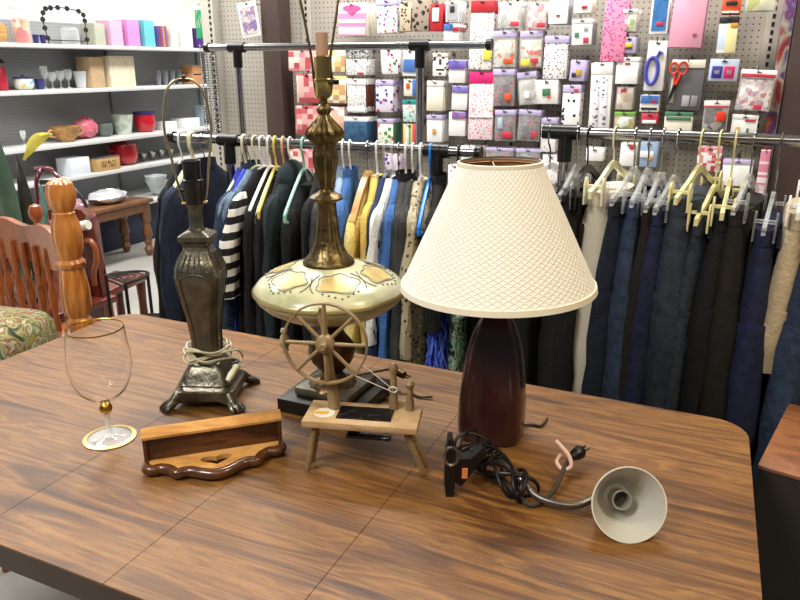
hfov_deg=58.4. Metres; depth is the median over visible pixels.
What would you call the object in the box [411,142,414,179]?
clothes hanger
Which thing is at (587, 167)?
hanger
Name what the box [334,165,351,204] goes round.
shirt
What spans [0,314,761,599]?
dining table
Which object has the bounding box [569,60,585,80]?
pack
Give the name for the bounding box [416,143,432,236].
clothes hanger
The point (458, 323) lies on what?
dress
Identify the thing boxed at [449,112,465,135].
pack
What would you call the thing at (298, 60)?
pack
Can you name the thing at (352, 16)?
pack
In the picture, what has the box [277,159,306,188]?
hood
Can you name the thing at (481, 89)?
pack
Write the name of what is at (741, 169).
pack
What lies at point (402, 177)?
shirt
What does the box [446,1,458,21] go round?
pack
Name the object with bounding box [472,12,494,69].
pack
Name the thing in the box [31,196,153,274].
side table
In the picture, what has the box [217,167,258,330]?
jacket
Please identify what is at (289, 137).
clothes hanger
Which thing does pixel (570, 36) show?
pack
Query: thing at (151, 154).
metal dish
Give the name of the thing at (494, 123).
pack
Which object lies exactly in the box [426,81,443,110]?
pack
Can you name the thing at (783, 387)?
trousers
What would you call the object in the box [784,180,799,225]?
hanger
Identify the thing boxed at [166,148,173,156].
metal dish
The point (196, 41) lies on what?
storage box
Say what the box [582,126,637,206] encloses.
hanger
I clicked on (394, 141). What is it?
pack
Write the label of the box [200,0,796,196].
pegboard
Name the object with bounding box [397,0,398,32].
pack
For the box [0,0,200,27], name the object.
wall
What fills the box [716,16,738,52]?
pack
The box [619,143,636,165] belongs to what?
pack
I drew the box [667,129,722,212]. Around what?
hanger
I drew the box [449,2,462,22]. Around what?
pack
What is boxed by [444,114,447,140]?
pack
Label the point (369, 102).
pack
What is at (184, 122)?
carton
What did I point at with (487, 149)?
pack
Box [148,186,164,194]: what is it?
glass bowl
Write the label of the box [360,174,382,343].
shirt
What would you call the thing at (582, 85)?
pack
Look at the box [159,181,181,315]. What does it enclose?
jacket
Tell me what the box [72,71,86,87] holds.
glass tumbler
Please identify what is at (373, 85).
pack
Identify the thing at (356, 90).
pack
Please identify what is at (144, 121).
enamel pot
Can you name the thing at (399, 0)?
pack
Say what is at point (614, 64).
pack
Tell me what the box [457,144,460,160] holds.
clothes hanger
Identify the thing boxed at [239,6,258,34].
print
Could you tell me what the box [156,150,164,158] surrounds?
metal dish
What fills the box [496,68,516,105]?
pack
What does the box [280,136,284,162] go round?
clothes hanger
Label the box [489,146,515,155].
pack
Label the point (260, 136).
clothes hanger
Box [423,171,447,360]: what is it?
dress
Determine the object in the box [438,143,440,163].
clothes hanger
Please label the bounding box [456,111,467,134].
pack
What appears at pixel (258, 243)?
jacket
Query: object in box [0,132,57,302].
leaf ornament
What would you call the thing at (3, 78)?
lantern
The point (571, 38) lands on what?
pack
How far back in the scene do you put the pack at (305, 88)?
3.81 m
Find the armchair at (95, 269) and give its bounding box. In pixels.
[48,207,147,318]
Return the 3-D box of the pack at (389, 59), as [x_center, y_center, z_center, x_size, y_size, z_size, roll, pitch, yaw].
[-0.053,-1.189,3.569,0.097,0.121,0.011,10,20,27]
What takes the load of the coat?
hanging from the clothes hanger at (179, 162)
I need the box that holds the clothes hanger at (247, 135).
[246,135,251,162]
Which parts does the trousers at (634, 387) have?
leg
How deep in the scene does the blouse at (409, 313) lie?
2.20 m
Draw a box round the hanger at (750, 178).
[724,130,767,223]
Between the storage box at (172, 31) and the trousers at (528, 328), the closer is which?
the trousers at (528, 328)
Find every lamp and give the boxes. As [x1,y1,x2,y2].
[159,75,259,414]
[252,0,432,416]
[400,156,597,446]
[443,428,666,543]
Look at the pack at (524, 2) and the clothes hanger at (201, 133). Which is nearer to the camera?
the clothes hanger at (201, 133)
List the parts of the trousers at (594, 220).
leg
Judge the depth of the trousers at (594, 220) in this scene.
2.04 m
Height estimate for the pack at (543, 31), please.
0.162 m
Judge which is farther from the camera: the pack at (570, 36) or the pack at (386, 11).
the pack at (386, 11)
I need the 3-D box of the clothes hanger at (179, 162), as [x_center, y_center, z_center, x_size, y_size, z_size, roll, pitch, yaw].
[-0.824,-0.506,2.720,0.010,0.265,0.424,2,18,7]
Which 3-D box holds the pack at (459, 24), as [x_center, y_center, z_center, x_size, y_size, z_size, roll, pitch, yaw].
[0.254,-1.277,3.420,0.078,0.078,0.012,7,19,20]
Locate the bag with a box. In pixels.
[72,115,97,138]
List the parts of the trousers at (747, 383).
leg, leg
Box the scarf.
[424,312,449,369]
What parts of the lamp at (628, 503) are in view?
cord, lamp shade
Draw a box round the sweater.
[263,170,280,338]
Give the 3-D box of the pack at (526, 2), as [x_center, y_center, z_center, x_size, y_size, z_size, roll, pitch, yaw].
[0.529,-1.317,3.325,0.115,0.115,0.022,8,21,27]
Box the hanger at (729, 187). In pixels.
[709,130,742,225]
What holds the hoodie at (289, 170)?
hanging from the clothes hanger at (289, 137)
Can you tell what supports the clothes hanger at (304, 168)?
hanging from the clothes rack at (229, 141)
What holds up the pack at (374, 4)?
hanging from the hook
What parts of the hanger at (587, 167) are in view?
arm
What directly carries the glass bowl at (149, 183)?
on the glass bowl at (156, 190)
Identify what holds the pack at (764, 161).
hanging from the hook
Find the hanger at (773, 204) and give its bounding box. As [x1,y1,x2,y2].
[751,131,786,243]
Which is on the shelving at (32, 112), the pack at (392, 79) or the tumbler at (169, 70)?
the tumbler at (169, 70)
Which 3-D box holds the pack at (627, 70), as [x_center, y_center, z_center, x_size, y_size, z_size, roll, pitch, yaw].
[0.992,-1.003,3.128,0.095,0.112,0.012,9,19,24]
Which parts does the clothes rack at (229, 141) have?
post, rail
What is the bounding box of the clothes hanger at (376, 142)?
[375,140,379,177]
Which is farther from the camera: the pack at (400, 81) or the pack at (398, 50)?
the pack at (400, 81)
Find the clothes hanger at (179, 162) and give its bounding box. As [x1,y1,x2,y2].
[177,131,183,163]
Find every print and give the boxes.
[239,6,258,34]
[447,4,457,19]
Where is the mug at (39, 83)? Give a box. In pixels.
[34,79,44,89]
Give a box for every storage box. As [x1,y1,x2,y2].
[80,23,105,44]
[95,20,123,45]
[117,19,140,45]
[138,20,155,46]
[154,26,167,46]
[158,25,178,47]
[168,10,192,47]
[192,28,203,47]
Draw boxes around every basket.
[0,24,7,41]
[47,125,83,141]
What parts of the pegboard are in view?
panel, panel, panel, panel, patterned strip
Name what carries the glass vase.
on the shelving at (32, 112)
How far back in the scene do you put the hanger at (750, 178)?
1.89 m
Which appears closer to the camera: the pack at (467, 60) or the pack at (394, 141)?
the pack at (467, 60)
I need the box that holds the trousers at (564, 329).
[553,184,593,391]
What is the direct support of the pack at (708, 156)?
hanging from the hook
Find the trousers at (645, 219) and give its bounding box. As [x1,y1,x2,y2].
[619,190,666,400]
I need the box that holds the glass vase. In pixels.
[192,105,203,125]
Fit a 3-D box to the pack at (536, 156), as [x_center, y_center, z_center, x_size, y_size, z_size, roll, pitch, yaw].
[0.609,-0.675,3.416,0.120,0.092,0.021,8,20,23]
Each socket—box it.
[181,159,203,204]
[314,56,331,98]
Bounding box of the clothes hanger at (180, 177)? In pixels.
[173,131,194,187]
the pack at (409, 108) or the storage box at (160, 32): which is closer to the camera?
the pack at (409, 108)
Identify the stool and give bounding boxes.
[104,270,153,316]
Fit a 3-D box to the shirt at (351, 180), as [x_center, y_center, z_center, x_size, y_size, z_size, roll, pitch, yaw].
[-0.172,-0.167,2.515,0.084,0.592,0.579,3,18,8]
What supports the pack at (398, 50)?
hanging from the hook
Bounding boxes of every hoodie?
[262,159,307,338]
[280,181,311,340]
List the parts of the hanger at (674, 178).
arm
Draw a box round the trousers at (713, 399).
[696,192,770,419]
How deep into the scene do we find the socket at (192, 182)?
1.53 m
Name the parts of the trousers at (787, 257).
leg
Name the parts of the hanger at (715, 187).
arm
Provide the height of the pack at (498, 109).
0.146 m
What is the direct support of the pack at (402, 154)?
hanging from the hook
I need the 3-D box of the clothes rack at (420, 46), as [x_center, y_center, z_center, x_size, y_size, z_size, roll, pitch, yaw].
[-0.265,-0.315,3.208,1.346,1.594,0.520,8,20,23]
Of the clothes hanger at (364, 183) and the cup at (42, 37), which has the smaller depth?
the clothes hanger at (364, 183)
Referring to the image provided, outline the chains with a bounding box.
[199,45,221,132]
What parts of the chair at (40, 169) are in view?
leg, leg, leg, seat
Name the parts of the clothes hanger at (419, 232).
arm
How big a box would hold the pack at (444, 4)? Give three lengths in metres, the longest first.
0.120 x 0.067 x 0.012 m
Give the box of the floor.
[0,238,158,599]
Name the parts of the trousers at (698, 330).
leg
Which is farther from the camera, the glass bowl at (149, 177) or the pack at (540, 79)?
the glass bowl at (149, 177)
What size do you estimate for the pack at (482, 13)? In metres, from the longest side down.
0.303 x 0.115 x 0.012 m
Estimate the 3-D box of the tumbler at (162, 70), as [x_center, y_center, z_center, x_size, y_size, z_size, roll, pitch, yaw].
[-2.233,-2.116,6.814,0.057,0.134,0.057,8,20,23]
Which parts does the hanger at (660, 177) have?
arm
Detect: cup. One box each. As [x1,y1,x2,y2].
[32,34,38,42]
[39,35,45,43]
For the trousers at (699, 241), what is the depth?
1.92 m
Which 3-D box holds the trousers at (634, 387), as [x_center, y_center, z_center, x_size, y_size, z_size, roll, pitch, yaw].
[0.771,0.195,2.183,0.129,1.002,0.389,11,21,31]
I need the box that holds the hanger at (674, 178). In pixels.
[650,128,694,222]
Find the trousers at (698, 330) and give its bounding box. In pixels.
[677,197,734,413]
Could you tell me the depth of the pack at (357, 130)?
3.74 m
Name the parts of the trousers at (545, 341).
leg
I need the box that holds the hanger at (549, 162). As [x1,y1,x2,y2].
[547,124,577,180]
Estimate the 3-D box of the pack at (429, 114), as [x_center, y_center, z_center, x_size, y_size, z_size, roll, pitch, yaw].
[0.183,-0.863,3.593,0.085,0.134,0.015,10,20,27]
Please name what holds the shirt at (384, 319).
hanging from the clothes hanger at (398, 142)
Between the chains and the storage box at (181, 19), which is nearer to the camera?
the chains
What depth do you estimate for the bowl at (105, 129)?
6.19 m
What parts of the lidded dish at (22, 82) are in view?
lid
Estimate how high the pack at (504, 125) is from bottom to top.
0.144 m
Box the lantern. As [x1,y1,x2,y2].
[0,59,8,90]
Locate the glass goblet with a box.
[64,318,136,450]
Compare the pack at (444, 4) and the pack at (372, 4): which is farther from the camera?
the pack at (372, 4)
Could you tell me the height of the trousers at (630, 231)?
1.002 m
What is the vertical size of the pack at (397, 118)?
0.126 m
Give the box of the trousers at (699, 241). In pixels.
[663,215,713,409]
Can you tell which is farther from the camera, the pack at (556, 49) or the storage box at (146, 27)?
the storage box at (146, 27)
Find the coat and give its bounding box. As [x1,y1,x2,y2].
[153,163,181,318]
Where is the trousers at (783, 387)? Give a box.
[751,262,799,492]
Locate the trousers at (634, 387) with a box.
[622,202,665,404]
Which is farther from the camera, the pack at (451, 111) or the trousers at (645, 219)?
the pack at (451, 111)
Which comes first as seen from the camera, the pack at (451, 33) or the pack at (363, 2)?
the pack at (451, 33)
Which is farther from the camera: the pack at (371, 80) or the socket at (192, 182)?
the pack at (371, 80)
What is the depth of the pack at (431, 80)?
3.54 m
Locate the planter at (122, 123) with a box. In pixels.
[110,114,132,134]
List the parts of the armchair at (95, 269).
crest rail, scroll arm, panel, leg, seat, leg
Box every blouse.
[399,177,431,363]
[416,194,431,364]
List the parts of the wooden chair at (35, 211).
post, seat, leg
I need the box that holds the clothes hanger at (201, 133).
[199,133,204,158]
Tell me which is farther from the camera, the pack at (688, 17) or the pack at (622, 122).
the pack at (622, 122)
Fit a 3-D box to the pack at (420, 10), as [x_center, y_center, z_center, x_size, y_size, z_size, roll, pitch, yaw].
[0.098,-1.367,3.439,0.089,0.139,0.011,8,19,26]
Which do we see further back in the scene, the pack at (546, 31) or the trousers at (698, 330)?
the pack at (546, 31)
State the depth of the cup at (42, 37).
5.56 m
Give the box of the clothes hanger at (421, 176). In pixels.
[417,142,423,180]
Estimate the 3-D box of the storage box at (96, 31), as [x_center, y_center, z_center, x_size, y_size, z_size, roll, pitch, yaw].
[-2.571,-2.224,6.002,0.160,0.177,0.110,8,20,23]
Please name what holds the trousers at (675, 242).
hanging from the clothes rack at (565, 134)
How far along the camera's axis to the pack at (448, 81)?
3.57 m
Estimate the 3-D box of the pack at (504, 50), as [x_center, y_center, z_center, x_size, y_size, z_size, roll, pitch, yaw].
[0.483,-1.160,3.316,0.113,0.162,0.022,6,20,22]
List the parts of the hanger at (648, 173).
arm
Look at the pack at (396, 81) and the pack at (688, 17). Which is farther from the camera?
the pack at (396, 81)
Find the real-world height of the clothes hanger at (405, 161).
0.265 m
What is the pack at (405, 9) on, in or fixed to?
hanging from the hook
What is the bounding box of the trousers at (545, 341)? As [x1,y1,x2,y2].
[537,182,594,388]
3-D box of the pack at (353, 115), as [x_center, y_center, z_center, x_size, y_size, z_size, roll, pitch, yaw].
[-0.188,-0.918,3.835,0.141,0.137,0.029,8,20,23]
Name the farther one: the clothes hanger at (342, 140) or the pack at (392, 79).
the pack at (392, 79)
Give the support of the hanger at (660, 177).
hanging from the clothes rack at (565, 134)
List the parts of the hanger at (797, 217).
arm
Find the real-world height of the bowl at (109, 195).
0.110 m
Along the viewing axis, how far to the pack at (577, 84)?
3.30 m
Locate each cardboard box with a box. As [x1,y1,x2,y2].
[75,57,105,87]
[94,56,135,86]
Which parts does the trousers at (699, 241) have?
leg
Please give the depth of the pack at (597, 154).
3.28 m
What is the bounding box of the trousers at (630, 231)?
[601,186,667,400]
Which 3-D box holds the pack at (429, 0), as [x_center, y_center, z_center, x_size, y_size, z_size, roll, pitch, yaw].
[0.108,-1.373,3.460,0.089,0.139,0.011,7,19,23]
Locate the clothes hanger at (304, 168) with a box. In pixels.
[283,137,313,224]
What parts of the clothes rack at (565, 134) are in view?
post, rail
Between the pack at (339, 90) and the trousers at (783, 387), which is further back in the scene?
the pack at (339, 90)
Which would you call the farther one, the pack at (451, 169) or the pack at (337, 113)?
the pack at (337, 113)
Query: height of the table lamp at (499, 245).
0.578 m
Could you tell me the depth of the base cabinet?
1.53 m
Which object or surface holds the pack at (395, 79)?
hanging from the hook
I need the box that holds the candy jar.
[8,0,31,42]
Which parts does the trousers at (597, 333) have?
leg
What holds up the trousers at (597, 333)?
hanging from the hanger at (637, 127)
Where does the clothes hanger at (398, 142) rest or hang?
hanging from the clothes rack at (229, 141)
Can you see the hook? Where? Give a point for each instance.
(739, 153)
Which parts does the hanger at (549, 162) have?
arm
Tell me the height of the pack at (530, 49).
0.160 m
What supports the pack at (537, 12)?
hanging from the hook
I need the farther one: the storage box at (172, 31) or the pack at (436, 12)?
the storage box at (172, 31)
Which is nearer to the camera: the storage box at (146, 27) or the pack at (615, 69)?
the pack at (615, 69)
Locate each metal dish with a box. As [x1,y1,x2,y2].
[138,153,146,161]
[148,151,155,159]
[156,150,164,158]
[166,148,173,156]
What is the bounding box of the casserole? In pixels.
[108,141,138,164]
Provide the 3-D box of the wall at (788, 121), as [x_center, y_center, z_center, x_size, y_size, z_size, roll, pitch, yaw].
[1.784,-1.046,2.860,0.390,3.200,0.180,8,20,23]
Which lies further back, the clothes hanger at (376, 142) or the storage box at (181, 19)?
the storage box at (181, 19)
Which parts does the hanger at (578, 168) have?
arm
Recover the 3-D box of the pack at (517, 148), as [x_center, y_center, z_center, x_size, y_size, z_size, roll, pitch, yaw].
[0.620,-0.681,3.437,0.119,0.090,0.020,7,20,19]
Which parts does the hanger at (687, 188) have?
arm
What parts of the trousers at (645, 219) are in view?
leg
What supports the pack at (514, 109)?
hanging from the hook
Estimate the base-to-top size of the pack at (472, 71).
0.318 m
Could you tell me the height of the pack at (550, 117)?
0.157 m
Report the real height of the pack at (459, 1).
0.092 m
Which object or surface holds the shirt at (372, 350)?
hanging from the clothes hanger
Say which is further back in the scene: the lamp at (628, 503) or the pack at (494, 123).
the pack at (494, 123)
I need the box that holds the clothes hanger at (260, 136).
[257,135,267,169]
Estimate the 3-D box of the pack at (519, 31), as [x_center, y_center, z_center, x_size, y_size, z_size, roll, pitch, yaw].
[0.503,-1.174,3.357,0.113,0.162,0.022,8,20,19]
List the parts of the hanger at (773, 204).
arm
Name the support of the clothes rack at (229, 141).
on the floor
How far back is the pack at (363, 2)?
3.58 m
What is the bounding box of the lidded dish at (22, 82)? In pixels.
[12,75,33,89]
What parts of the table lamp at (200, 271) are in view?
moulding, moulding, cord, moulding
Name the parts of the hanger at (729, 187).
arm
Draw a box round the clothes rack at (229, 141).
[167,131,483,186]
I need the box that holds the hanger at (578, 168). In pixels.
[554,125,595,196]
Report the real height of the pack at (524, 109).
0.148 m
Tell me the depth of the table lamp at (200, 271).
1.60 m
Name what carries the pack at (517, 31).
hanging from the hook
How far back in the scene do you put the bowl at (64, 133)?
5.72 m
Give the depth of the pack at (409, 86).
3.56 m
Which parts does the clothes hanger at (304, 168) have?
arm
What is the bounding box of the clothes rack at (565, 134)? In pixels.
[541,124,799,187]
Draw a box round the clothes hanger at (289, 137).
[287,136,291,159]
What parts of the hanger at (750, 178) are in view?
arm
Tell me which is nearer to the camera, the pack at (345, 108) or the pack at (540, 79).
the pack at (540, 79)
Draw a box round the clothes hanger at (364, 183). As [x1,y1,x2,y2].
[348,140,374,225]
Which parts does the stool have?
leg, leg, leg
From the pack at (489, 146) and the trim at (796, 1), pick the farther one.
the trim at (796, 1)
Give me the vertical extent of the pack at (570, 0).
0.118 m
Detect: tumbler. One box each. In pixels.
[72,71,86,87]
[155,71,160,84]
[162,70,167,84]
[169,70,174,84]
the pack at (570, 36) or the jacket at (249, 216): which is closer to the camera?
the jacket at (249, 216)
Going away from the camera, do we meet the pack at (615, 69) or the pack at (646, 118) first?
the pack at (646, 118)
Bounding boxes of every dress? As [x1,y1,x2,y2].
[231,167,244,331]
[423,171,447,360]
[445,313,466,371]
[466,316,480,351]
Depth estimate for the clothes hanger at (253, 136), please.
2.55 m
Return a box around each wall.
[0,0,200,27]
[763,0,799,212]
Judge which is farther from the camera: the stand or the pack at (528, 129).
the stand
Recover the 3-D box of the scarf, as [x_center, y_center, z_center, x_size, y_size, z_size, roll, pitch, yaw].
[0.121,0.147,2.294,0.084,0.522,0.138,8,20,23]
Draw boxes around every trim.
[260,0,295,169]
[768,1,796,176]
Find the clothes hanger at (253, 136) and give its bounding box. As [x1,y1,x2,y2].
[250,135,261,168]
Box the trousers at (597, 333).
[581,185,657,396]
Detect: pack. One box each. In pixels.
[237,0,260,37]
[288,51,315,70]
[289,149,314,172]
[295,106,317,133]
[296,74,318,102]
[327,76,345,102]
[328,50,344,71]
[330,107,344,130]
[338,3,365,35]
[342,2,367,36]
[344,107,347,116]
[344,117,368,141]
[346,50,365,57]
[346,59,366,74]
[346,79,365,112]
[348,4,373,36]
[348,116,370,141]
[349,78,368,112]
[349,116,372,141]
[353,78,372,111]
[353,115,376,141]
[355,78,374,111]
[362,4,375,36]
[364,116,374,141]
[365,4,371,36]
[366,3,368,35]
[367,59,369,74]
[367,78,370,111]
[369,59,371,74]
[372,59,373,74]
[376,0,397,32]
[376,80,393,111]
[377,119,392,142]
[381,50,397,73]
[382,118,397,142]
[384,79,401,110]
[385,153,399,169]
[392,79,402,110]
[393,80,394,111]
[393,119,395,143]
[395,79,398,110]
[395,80,397,110]
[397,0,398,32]
[397,118,398,141]
[398,50,399,73]
[399,0,400,32]
[399,118,400,141]
[400,2,410,30]
[400,50,401,73]
[400,154,401,168]
[402,100,415,121]
[402,154,403,168]
[403,50,415,75]
[403,124,415,144]
[404,79,415,95]
[412,0,428,30]
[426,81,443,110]
[427,115,442,141]
[429,0,430,29]
[429,4,443,30]
[429,114,444,141]
[431,80,447,110]
[433,53,446,75]
[435,114,445,140]
[436,80,452,109]
[442,4,444,30]
[443,81,445,110]
[444,24,458,40]
[444,80,450,109]
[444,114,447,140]
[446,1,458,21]
[446,53,448,75]
[446,81,448,109]
[447,114,448,139]
[448,165,456,182]
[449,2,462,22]
[449,60,465,82]
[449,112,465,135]
[451,86,467,109]
[451,111,466,135]
[454,2,464,22]
[455,85,468,109]
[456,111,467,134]
[459,1,460,21]
[459,24,460,39]
[464,2,465,22]
[465,60,466,82]
[466,60,468,82]
[468,0,495,69]
[468,71,494,139]
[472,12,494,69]
[472,71,496,136]
[486,148,513,156]
[487,147,515,155]
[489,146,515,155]
[491,1,497,69]
[491,146,517,156]
[492,105,495,138]
[493,30,516,66]
[493,69,514,104]
[495,110,515,139]
[496,31,518,67]
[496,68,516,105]
[497,7,500,39]
[497,31,519,66]
[498,2,523,27]
[498,109,518,138]
[500,3,523,29]
[500,69,518,105]
[502,2,525,29]
[512,2,526,29]
[514,109,516,139]
[515,69,519,103]
[516,149,539,158]
[517,40,519,66]
[517,71,536,104]
[517,148,541,159]
[519,109,541,141]
[519,109,542,140]
[520,31,542,66]
[521,109,543,139]
[523,31,543,66]
[527,3,547,28]
[531,2,548,30]
[533,31,545,65]
[535,80,558,103]
[536,31,546,66]
[540,79,562,103]
[540,118,556,151]
[543,36,568,78]
[543,154,558,183]
[548,0,568,23]
[550,117,558,150]
[552,0,572,24]
[561,85,581,124]
[562,0,571,24]
[566,36,569,75]
[566,36,571,78]
[567,84,584,124]
[568,38,571,78]
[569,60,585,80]
[570,0,573,24]
[571,18,592,44]
[574,0,591,12]
[575,19,595,45]
[577,84,582,124]
[579,85,582,124]
[580,20,596,45]
[586,148,602,160]
[588,62,613,127]
[588,62,615,125]
[600,0,629,61]
[609,69,615,127]
[610,63,616,122]
[613,112,634,128]
[615,57,639,83]
[615,88,633,108]
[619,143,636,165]
[623,9,637,30]
[624,37,636,52]
[639,95,659,111]
[639,142,657,166]
[641,113,658,123]
[643,41,667,90]
[649,0,670,33]
[664,112,693,130]
[668,0,707,47]
[696,147,722,171]
[701,101,729,130]
[708,59,739,80]
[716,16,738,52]
[721,0,741,13]
[722,159,753,186]
[730,114,758,132]
[734,69,777,110]
[747,0,774,10]
[756,149,770,193]
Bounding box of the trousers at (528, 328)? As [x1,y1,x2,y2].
[513,181,572,385]
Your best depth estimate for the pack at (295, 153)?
3.93 m
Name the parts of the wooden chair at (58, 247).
rail, rail, post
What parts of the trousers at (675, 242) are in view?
leg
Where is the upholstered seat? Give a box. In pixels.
[0,306,56,572]
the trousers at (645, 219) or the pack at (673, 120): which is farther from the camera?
the pack at (673, 120)
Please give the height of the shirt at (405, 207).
0.796 m
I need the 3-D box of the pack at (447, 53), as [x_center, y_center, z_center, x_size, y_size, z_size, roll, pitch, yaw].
[0.201,-1.148,3.490,0.069,0.106,0.011,7,18,20]
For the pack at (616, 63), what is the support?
hanging from the hook
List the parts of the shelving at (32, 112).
shelf, shelf, shelf, shelf, panel, shelf, shelf, shelf, shelf, shelf, kick plate, shelf, panel, shelf, shelf, shelf, shelf, panel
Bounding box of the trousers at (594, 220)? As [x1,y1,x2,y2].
[572,181,633,393]
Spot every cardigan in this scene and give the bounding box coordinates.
[300,173,319,340]
[309,179,335,339]
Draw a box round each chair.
[0,178,92,337]
[0,203,117,322]
[33,166,104,284]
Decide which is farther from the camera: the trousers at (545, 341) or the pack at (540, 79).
the pack at (540, 79)
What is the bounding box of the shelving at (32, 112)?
[0,19,212,273]
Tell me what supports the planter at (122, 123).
on the shelving at (32, 112)
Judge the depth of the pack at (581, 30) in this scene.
3.16 m
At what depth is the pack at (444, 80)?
3.59 m
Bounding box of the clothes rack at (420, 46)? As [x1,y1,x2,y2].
[203,38,493,175]
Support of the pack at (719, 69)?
hanging from the hook
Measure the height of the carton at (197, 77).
0.100 m
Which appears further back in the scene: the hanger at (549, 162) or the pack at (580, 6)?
the pack at (580, 6)
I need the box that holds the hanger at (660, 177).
[637,127,675,217]
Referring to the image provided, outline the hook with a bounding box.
[737,152,741,162]
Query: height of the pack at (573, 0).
0.118 m
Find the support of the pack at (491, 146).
hanging from the hook
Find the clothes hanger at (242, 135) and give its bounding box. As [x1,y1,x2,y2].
[226,134,246,191]
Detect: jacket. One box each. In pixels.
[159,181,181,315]
[160,157,227,322]
[213,159,260,331]
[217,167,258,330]
[243,173,276,334]
[253,178,275,336]
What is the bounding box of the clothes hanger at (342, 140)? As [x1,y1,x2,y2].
[341,139,344,168]
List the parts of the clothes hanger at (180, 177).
arm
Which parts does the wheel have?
leg, leg, wheel post, leg, leg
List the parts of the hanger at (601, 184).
arm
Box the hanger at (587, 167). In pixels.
[557,125,611,209]
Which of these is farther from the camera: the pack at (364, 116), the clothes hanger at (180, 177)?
the pack at (364, 116)
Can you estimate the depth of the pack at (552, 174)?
3.38 m
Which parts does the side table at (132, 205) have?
leg, leg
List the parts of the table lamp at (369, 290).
stem, cord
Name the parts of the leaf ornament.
blade, blade, blade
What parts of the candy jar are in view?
lid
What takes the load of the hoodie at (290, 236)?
hanging from the clothes hanger at (304, 168)
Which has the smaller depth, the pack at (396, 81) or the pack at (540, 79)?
the pack at (540, 79)
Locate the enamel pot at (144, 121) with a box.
[132,111,155,131]
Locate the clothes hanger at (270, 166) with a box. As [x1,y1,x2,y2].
[248,135,277,210]
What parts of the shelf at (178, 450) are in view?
rail, rail, heart panel, rail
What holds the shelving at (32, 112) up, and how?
on the floor
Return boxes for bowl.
[64,319,131,403]
[88,188,127,203]
[96,122,112,136]
[144,174,166,180]
[145,179,167,186]
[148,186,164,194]
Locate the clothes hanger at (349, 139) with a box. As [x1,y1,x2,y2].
[348,139,351,169]
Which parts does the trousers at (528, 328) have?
leg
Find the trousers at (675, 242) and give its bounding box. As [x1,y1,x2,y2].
[642,184,720,410]
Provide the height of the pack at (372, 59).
0.078 m
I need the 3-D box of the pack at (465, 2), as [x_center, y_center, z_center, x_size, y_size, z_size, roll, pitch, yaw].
[0.287,-1.385,3.453,0.065,0.092,0.012,8,21,20]
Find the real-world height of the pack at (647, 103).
0.072 m
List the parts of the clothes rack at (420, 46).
post, rail, post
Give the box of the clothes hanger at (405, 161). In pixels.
[404,142,407,172]
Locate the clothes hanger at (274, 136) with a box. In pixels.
[257,135,279,218]
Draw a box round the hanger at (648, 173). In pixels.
[622,127,665,214]
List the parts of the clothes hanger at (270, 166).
arm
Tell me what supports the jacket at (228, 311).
hanging from the clothes hanger at (247, 135)
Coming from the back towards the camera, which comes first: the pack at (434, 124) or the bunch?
the bunch
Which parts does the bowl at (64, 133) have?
handle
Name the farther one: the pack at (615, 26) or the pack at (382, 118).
the pack at (382, 118)
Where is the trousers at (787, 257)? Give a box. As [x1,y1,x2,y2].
[763,197,799,373]
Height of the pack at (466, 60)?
0.108 m
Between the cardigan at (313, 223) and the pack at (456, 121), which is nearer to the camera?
the cardigan at (313, 223)
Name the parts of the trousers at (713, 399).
leg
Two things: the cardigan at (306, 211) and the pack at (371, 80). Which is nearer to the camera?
the cardigan at (306, 211)
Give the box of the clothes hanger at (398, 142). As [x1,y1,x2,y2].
[397,142,399,172]
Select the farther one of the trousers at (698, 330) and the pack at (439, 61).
the pack at (439, 61)
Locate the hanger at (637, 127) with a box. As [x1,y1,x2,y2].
[603,126,655,213]
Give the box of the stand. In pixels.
[40,5,88,44]
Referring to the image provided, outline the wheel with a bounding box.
[282,302,427,475]
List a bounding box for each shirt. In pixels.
[219,167,275,332]
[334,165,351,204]
[336,165,359,244]
[343,184,369,354]
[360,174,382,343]
[364,174,390,356]
[365,175,394,345]
[378,176,397,358]
[389,169,415,359]
[392,176,418,361]
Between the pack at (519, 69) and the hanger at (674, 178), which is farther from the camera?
the pack at (519, 69)
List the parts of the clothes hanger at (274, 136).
arm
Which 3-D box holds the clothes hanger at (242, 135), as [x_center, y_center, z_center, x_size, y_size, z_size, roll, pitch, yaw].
[-0.559,-0.467,2.605,0.014,0.268,0.428,5,19,14]
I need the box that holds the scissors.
[666,60,706,109]
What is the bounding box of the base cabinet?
[754,403,799,599]
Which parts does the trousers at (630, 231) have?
leg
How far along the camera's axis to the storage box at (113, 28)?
6.10 m
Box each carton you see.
[55,156,90,176]
[88,154,120,171]
[154,121,176,129]
[171,117,199,127]
[180,65,202,74]
[180,74,203,83]
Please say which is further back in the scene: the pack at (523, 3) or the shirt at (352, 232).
the pack at (523, 3)
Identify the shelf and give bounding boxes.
[141,409,286,479]
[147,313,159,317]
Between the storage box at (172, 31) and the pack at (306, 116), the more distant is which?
the storage box at (172, 31)
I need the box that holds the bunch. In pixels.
[194,5,202,37]
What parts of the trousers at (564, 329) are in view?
leg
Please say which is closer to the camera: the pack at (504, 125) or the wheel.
the wheel
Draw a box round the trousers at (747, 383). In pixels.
[725,209,782,467]
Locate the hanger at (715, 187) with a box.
[686,129,733,233]
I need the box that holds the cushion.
[0,306,56,360]
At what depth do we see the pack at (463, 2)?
3.43 m

